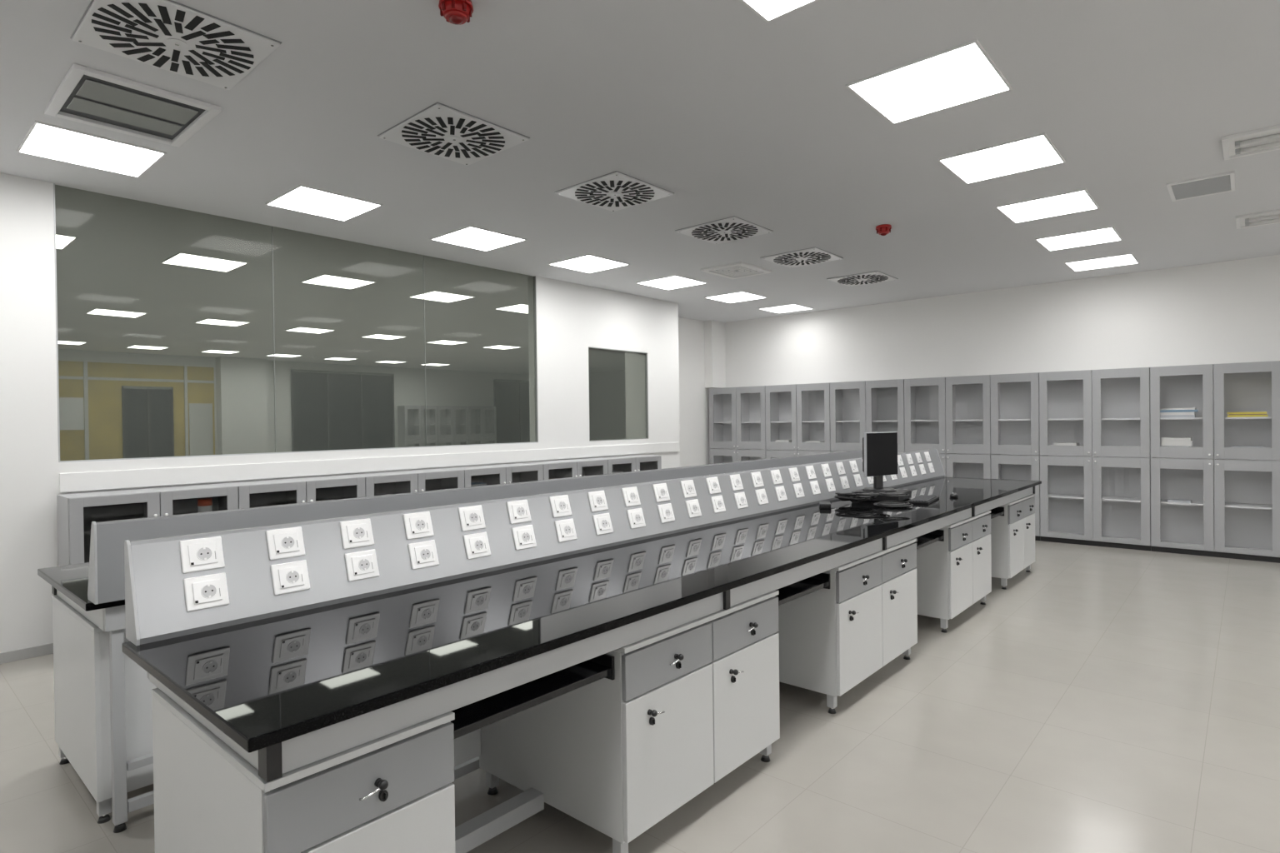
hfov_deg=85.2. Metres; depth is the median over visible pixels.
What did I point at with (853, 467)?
power socket
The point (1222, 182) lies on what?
ceiling vent
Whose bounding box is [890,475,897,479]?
power socket
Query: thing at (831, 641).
base cabinet
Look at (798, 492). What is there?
power socket
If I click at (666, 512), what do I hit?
power socket
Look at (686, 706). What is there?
base cabinet
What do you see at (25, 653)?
baseboard
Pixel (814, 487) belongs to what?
power socket
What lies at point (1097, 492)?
storage cabinet
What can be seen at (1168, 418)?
shelf
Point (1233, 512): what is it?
storage cabinet
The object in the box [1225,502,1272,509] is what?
shelf
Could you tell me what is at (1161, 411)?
book
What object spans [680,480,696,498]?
power socket
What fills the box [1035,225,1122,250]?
ceiling light panel
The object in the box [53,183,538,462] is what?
window
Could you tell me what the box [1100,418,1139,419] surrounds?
shelf
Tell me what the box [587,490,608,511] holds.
power socket
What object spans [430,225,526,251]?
ceiling light panel
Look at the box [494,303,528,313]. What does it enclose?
ceiling light panel
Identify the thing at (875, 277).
ceiling vent
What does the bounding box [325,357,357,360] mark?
ceiling light panel
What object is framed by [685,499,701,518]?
power socket
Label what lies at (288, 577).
power socket
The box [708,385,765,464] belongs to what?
storage cabinet
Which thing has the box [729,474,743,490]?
power socket
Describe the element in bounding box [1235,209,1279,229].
fitting
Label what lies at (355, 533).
power socket
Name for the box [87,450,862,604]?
panel
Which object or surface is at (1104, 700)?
floor
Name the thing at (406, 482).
storage cabinet
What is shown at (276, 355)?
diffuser
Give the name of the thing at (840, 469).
power socket
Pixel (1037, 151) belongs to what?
ceiling light panel
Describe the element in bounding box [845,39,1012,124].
ceiling light panel
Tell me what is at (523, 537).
power socket
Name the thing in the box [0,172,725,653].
wall
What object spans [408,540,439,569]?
power socket
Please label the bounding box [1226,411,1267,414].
book
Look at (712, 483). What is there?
power socket
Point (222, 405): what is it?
wall
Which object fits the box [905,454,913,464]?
power socket
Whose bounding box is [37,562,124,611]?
countertop
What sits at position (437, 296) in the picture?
ceiling light panel
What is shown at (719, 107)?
ceiling
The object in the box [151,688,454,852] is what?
base cabinet
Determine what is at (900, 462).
power socket
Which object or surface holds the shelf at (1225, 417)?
attached to the storage cabinet at (1233, 512)
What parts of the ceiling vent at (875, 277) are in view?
mounting frame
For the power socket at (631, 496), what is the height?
0.100 m
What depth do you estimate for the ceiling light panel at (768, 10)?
2.84 m
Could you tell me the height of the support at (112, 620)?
0.868 m
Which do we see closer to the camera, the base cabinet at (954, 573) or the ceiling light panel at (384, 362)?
the base cabinet at (954, 573)
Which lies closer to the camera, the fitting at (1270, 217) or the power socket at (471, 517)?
the power socket at (471, 517)
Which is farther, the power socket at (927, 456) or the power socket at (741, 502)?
the power socket at (927, 456)
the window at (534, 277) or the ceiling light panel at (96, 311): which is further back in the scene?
the ceiling light panel at (96, 311)
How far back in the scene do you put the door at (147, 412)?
16.07 m
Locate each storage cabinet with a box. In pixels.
[56,484,238,566]
[220,475,365,509]
[346,468,464,496]
[397,405,437,447]
[437,405,468,445]
[445,463,543,487]
[467,405,496,444]
[525,459,607,479]
[585,455,661,474]
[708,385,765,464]
[765,382,830,459]
[830,379,904,453]
[904,375,991,479]
[990,372,1040,540]
[1039,367,1150,551]
[1150,360,1279,563]
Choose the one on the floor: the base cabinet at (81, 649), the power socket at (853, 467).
the base cabinet at (81, 649)
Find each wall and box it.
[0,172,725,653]
[58,349,625,460]
[725,255,1279,387]
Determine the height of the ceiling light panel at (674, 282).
0.010 m
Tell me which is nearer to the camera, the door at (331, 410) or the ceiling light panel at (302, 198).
the ceiling light panel at (302, 198)
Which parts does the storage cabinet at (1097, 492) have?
door, door, door, door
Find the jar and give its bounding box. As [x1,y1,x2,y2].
[197,498,212,512]
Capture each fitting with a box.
[1221,125,1279,160]
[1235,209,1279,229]
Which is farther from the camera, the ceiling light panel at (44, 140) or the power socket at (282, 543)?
the ceiling light panel at (44, 140)
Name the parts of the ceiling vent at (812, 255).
mounting frame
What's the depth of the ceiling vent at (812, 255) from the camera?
7.24 m
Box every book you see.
[374,493,391,495]
[470,482,486,486]
[775,440,791,442]
[805,440,824,442]
[1054,442,1079,445]
[1160,408,1196,409]
[1160,410,1198,412]
[1160,412,1194,414]
[1160,415,1194,418]
[1160,437,1192,440]
[1161,440,1192,446]
[1167,498,1191,503]
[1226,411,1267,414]
[1226,415,1268,417]
[1229,414,1267,414]
[1231,445,1263,448]
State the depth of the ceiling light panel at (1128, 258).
7.68 m
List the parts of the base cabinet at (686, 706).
leg, leg, knob, drawer, door, knob, knob, drawer, door, knob, leg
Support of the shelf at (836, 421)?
attached to the storage cabinet at (857, 408)
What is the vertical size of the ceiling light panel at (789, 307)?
0.010 m
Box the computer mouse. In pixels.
[949,492,958,497]
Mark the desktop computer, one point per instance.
(880, 498)
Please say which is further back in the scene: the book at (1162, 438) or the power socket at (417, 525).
the book at (1162, 438)
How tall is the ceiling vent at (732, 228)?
0.022 m
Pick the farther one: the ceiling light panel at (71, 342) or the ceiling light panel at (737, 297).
the ceiling light panel at (71, 342)
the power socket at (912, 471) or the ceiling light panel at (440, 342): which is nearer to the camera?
the power socket at (912, 471)
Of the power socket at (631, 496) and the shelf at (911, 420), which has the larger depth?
the shelf at (911, 420)
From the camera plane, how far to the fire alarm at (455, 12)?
2.76 m
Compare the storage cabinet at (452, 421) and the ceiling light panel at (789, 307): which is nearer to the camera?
the ceiling light panel at (789, 307)
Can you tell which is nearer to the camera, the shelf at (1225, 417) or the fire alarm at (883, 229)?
the fire alarm at (883, 229)
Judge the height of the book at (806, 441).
0.050 m
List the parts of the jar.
lid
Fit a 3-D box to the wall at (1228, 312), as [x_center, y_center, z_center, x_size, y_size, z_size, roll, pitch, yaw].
[5.673,-0.211,8.561,11.540,3.240,0.120,0,1,41]
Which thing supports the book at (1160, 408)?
on the book at (1161, 411)
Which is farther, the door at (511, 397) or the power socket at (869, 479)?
the door at (511, 397)
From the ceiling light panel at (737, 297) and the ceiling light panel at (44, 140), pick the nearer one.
the ceiling light panel at (44, 140)
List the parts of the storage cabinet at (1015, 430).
door, door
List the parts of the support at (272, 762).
rail, service rail, panel, rail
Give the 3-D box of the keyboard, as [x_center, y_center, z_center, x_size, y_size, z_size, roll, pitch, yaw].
[2.200,0.566,5.395,0.150,0.025,0.440,0,1,33]
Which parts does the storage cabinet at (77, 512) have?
door, door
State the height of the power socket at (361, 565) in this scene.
0.100 m
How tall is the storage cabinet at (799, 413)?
2.085 m
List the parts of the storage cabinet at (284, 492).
door, door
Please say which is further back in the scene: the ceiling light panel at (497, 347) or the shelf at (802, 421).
the ceiling light panel at (497, 347)
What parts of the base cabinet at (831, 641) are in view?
leg, knob, drawer, door, drawer, door, leg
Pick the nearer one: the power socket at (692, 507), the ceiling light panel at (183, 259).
the power socket at (692, 507)
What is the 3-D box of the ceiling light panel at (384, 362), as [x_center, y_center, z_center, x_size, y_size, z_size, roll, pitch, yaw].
[-6.796,-1.761,18.967,0.620,0.010,0.620,0,1,41]
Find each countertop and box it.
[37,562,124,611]
[121,476,1041,753]
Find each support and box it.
[51,585,154,833]
[147,486,1034,852]
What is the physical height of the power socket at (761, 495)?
0.100 m
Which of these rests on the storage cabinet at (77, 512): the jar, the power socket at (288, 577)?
the jar
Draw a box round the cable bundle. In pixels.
[834,491,913,507]
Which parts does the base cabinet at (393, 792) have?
drawer, handle, door, knob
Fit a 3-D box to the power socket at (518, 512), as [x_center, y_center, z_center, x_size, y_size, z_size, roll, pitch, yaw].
[-0.560,0.395,3.226,0.036,0.100,0.120,0,1,41]
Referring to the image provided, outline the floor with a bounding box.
[0,540,1279,852]
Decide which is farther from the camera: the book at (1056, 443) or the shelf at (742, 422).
the shelf at (742, 422)
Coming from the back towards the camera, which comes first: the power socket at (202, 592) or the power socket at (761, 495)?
the power socket at (761, 495)
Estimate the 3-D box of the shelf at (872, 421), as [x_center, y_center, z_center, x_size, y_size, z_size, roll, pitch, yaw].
[3.602,-0.079,10.015,0.510,0.018,0.357,0,1,41]
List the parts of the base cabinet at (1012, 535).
leg, drawer, door, drawer, door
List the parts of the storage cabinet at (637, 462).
door, door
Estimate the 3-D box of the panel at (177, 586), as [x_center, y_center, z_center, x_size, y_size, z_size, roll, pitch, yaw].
[0.865,0.448,4.847,0.122,0.302,7.300,0,1,41]
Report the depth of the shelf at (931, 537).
4.88 m
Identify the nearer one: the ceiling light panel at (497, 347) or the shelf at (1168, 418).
the shelf at (1168, 418)
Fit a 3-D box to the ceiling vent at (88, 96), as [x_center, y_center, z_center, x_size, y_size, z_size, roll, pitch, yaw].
[-2.691,-1.677,3.692,0.720,0.022,0.620,0,1,41]
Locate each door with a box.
[121,385,174,458]
[290,369,394,451]
[493,379,529,443]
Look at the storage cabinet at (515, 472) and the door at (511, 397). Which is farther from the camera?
the door at (511, 397)
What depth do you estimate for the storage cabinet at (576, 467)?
8.09 m
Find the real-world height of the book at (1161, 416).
0.030 m
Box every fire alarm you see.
[438,0,473,24]
[875,224,891,235]
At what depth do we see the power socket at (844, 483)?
5.73 m
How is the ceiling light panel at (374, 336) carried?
attached to the ceiling
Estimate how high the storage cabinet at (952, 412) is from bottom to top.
2.085 m
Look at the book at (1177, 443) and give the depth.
7.74 m
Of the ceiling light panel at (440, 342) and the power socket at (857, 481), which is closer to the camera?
the power socket at (857, 481)
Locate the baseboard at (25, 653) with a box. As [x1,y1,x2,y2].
[0,643,53,664]
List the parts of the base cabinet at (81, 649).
leg, leg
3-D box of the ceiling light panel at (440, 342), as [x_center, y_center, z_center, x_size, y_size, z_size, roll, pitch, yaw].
[-4.029,-1.758,14.537,0.620,0.010,0.620,0,1,41]
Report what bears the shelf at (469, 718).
attached to the support at (272, 762)
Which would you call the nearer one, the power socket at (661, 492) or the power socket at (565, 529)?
the power socket at (565, 529)
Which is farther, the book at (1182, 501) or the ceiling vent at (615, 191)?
the book at (1182, 501)
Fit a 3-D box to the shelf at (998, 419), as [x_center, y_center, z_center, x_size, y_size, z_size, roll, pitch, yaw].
[4.852,-0.085,8.921,0.509,0.018,0.357,0,1,41]
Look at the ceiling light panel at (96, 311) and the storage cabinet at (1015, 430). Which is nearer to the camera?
the storage cabinet at (1015, 430)
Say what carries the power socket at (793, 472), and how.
attached to the panel at (177, 586)
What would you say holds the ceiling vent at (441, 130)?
in the ceiling
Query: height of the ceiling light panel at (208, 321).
0.010 m
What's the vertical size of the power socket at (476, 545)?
0.100 m
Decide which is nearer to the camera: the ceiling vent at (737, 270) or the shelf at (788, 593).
the shelf at (788, 593)
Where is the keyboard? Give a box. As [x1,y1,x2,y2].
[907,495,939,504]
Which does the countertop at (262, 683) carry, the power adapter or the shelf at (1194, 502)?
the power adapter
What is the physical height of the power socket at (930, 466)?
0.100 m
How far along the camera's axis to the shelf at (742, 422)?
11.34 m
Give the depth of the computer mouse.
5.60 m
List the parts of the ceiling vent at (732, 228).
mounting frame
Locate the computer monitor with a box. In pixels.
[862,431,897,492]
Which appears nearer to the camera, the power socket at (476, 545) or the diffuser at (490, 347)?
the power socket at (476, 545)
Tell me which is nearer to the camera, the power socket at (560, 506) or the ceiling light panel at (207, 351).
the power socket at (560, 506)
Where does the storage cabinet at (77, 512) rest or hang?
on the floor
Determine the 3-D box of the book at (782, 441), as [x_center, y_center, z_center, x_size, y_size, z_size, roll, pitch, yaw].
[2.318,0.230,11.080,0.246,0.030,0.200,0,1,44]
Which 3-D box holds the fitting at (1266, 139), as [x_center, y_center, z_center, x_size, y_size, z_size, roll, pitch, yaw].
[4.154,-1.758,4.026,1.200,0.034,0.460,0,1,41]
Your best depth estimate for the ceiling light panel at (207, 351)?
15.82 m
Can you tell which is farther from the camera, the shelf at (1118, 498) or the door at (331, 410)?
the door at (331, 410)
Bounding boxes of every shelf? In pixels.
[59,442,678,493]
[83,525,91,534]
[450,654,614,739]
[741,421,760,423]
[775,572,830,606]
[802,420,824,422]
[835,420,859,422]
[872,420,897,421]
[910,420,939,421]
[915,530,944,549]
[953,420,983,421]
[989,506,1004,519]
[998,419,1030,420]
[1047,418,1083,420]
[1048,493,1084,499]
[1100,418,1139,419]
[1101,495,1140,502]
[1160,417,1203,419]
[1160,499,1203,505]
[1224,416,1271,419]
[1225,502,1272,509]
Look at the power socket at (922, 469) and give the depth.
7.08 m
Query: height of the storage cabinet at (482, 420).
2.085 m
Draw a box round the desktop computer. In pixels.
[851,488,911,501]
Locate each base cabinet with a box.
[51,595,156,824]
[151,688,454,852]
[479,590,779,852]
[776,538,917,714]
[915,510,991,633]
[989,494,1034,589]
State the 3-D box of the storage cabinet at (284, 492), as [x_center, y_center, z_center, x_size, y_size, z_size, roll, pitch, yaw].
[-2.846,0.991,5.790,0.413,1.090,1.010,0,1,41]
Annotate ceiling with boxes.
[0,0,1279,374]
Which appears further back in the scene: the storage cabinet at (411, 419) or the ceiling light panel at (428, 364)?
the storage cabinet at (411, 419)
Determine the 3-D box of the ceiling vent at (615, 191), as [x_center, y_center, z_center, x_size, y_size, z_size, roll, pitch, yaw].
[-0.186,-1.720,5.141,0.628,0.022,0.628,0,1,41]
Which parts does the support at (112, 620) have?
rail, rail, leg, service rail, service rail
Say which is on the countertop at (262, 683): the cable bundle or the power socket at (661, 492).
the cable bundle
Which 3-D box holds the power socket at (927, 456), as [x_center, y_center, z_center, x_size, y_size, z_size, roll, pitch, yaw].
[3.029,0.317,7.326,0.036,0.100,0.120,0,1,41]
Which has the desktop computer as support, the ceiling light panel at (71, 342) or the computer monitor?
the computer monitor
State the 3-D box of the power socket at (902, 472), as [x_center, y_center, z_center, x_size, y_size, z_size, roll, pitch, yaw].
[2.544,0.444,6.718,0.036,0.100,0.120,0,1,41]
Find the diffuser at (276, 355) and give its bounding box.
[270,354,299,357]
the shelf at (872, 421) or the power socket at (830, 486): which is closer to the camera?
the power socket at (830, 486)
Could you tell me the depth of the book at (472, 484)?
7.07 m
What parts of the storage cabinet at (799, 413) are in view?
door, door, door, door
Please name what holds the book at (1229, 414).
on the book at (1228, 416)
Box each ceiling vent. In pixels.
[44,63,221,147]
[70,0,281,89]
[377,101,529,165]
[554,170,674,211]
[675,215,773,244]
[700,261,772,279]
[760,246,843,268]
[826,270,898,286]
[1166,170,1235,201]
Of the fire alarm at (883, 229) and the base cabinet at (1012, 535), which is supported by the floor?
the base cabinet at (1012, 535)
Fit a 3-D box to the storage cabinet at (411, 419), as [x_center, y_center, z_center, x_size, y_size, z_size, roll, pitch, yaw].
[-6.722,0.413,21.113,0.428,2.085,1.105,0,1,41]
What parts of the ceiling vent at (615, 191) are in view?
mounting frame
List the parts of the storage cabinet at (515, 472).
door, door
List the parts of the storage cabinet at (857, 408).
door, door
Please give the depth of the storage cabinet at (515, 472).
7.32 m
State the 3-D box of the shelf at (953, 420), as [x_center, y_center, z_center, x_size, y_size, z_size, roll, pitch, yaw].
[4.435,-0.083,9.286,0.510,0.018,0.357,0,1,41]
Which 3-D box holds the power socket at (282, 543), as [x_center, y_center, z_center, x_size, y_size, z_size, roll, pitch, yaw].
[-1.244,0.410,2.445,0.036,0.100,0.120,0,1,41]
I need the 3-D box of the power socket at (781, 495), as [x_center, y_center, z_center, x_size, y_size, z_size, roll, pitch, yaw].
[1.006,0.477,4.961,0.036,0.100,0.120,0,1,41]
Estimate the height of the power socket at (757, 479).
0.100 m
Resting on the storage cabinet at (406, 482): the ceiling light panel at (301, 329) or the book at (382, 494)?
the book at (382, 494)
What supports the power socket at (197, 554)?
attached to the panel at (177, 586)
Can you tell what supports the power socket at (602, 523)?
attached to the panel at (177, 586)
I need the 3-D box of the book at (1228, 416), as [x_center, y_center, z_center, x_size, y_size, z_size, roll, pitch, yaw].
[6.481,-0.113,7.430,0.323,0.022,0.200,0,1,39]
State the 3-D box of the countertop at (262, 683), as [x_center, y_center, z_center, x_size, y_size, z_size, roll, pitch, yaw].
[1.224,0.612,4.522,1.000,0.030,7.320,0,1,41]
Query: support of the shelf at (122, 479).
attached to the wall at (687, 357)
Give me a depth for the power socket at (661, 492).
3.99 m
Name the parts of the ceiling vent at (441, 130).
mounting frame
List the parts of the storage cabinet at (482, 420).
door, door, door, door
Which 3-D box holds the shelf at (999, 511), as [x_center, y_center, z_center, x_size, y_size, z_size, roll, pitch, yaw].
[2.846,0.764,6.162,0.550,0.080,0.594,0,1,41]
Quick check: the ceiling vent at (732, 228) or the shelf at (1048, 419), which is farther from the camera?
the shelf at (1048, 419)
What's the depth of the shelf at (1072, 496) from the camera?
8.55 m
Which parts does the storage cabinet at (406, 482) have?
door, door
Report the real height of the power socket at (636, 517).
0.100 m
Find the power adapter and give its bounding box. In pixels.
[819,501,831,509]
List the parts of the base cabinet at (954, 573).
leg, drawer, door, drawer, door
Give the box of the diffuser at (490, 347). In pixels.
[486,345,516,349]
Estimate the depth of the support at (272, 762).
2.26 m
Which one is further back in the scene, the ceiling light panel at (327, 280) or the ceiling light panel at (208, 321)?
the ceiling light panel at (208, 321)
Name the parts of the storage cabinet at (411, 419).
door, door, door, door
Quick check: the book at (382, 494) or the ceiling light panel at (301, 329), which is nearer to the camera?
the book at (382, 494)
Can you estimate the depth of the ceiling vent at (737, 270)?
7.84 m
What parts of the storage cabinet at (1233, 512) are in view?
door, door, door, door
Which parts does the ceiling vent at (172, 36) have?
mounting frame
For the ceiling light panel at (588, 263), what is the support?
attached to the ceiling
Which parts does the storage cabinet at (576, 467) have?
door, door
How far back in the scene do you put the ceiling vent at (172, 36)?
3.01 m
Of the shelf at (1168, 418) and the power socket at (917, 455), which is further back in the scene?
the shelf at (1168, 418)
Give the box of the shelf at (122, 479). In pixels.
[59,442,678,493]
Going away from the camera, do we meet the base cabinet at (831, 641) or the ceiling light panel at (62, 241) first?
the base cabinet at (831, 641)
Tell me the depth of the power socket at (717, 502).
4.36 m
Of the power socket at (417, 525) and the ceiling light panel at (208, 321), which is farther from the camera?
the ceiling light panel at (208, 321)
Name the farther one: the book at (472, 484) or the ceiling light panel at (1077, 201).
the book at (472, 484)
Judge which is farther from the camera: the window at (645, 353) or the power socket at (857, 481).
the window at (645, 353)
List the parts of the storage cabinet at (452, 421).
door, door, door, door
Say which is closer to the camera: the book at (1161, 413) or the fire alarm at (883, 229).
the fire alarm at (883, 229)
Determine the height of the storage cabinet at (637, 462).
1.090 m
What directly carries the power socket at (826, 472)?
attached to the panel at (177, 586)
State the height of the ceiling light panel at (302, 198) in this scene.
0.010 m
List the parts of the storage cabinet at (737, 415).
door, door, door, door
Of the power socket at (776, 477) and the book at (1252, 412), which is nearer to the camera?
the power socket at (776, 477)
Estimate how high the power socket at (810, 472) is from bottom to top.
0.100 m
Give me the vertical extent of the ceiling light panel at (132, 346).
0.010 m
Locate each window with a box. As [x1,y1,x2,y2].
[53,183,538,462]
[588,346,648,441]
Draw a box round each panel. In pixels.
[16,120,166,177]
[55,233,77,249]
[57,340,86,344]
[85,308,147,318]
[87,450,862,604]
[124,449,945,645]
[126,345,168,349]
[160,252,249,272]
[194,318,249,326]
[200,350,239,354]
[265,184,382,221]
[266,353,302,357]
[285,326,334,334]
[300,274,376,289]
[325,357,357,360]
[360,334,407,339]
[374,360,406,363]
[408,290,474,303]
[420,363,450,365]
[426,340,467,344]
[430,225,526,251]
[483,345,521,349]
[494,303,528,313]
[547,254,629,273]
[635,275,707,289]
[705,291,766,303]
[740,0,818,22]
[757,303,814,313]
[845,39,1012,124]
[937,132,1065,184]
[995,189,1099,223]
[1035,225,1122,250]
[1064,253,1139,271]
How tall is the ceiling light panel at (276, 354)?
0.010 m
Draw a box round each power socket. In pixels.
[179,536,224,573]
[183,572,229,611]
[265,526,304,560]
[270,560,309,595]
[340,518,374,549]
[345,549,379,581]
[403,511,434,539]
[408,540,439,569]
[458,505,485,531]
[463,532,490,559]
[506,500,531,524]
[511,525,536,550]
[549,495,571,517]
[554,518,577,542]
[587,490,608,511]
[592,513,613,534]
[621,486,640,506]
[626,508,645,529]
[652,483,669,502]
[657,503,674,523]
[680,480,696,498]
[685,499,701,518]
[705,476,720,494]
[710,495,725,513]
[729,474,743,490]
[734,491,748,509]
[750,471,764,487]
[755,489,768,504]
[770,470,782,484]
[775,485,787,501]
[788,467,799,481]
[792,483,804,498]
[805,465,816,479]
[809,480,820,494]
[820,464,831,477]
[825,478,835,491]
[835,461,845,474]
[840,475,849,489]
[849,460,858,473]
[853,474,862,486]
[866,476,873,484]
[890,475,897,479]
[897,455,903,465]
[899,467,907,478]
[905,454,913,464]
[909,465,917,476]
[915,452,922,463]
[918,464,925,474]
[924,451,930,461]
[927,462,934,473]
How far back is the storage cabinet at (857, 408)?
10.24 m
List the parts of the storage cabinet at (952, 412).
door, door, door, door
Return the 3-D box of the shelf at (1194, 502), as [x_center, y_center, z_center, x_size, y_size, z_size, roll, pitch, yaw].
[6.113,0.854,7.835,0.510,0.018,0.357,0,1,41]

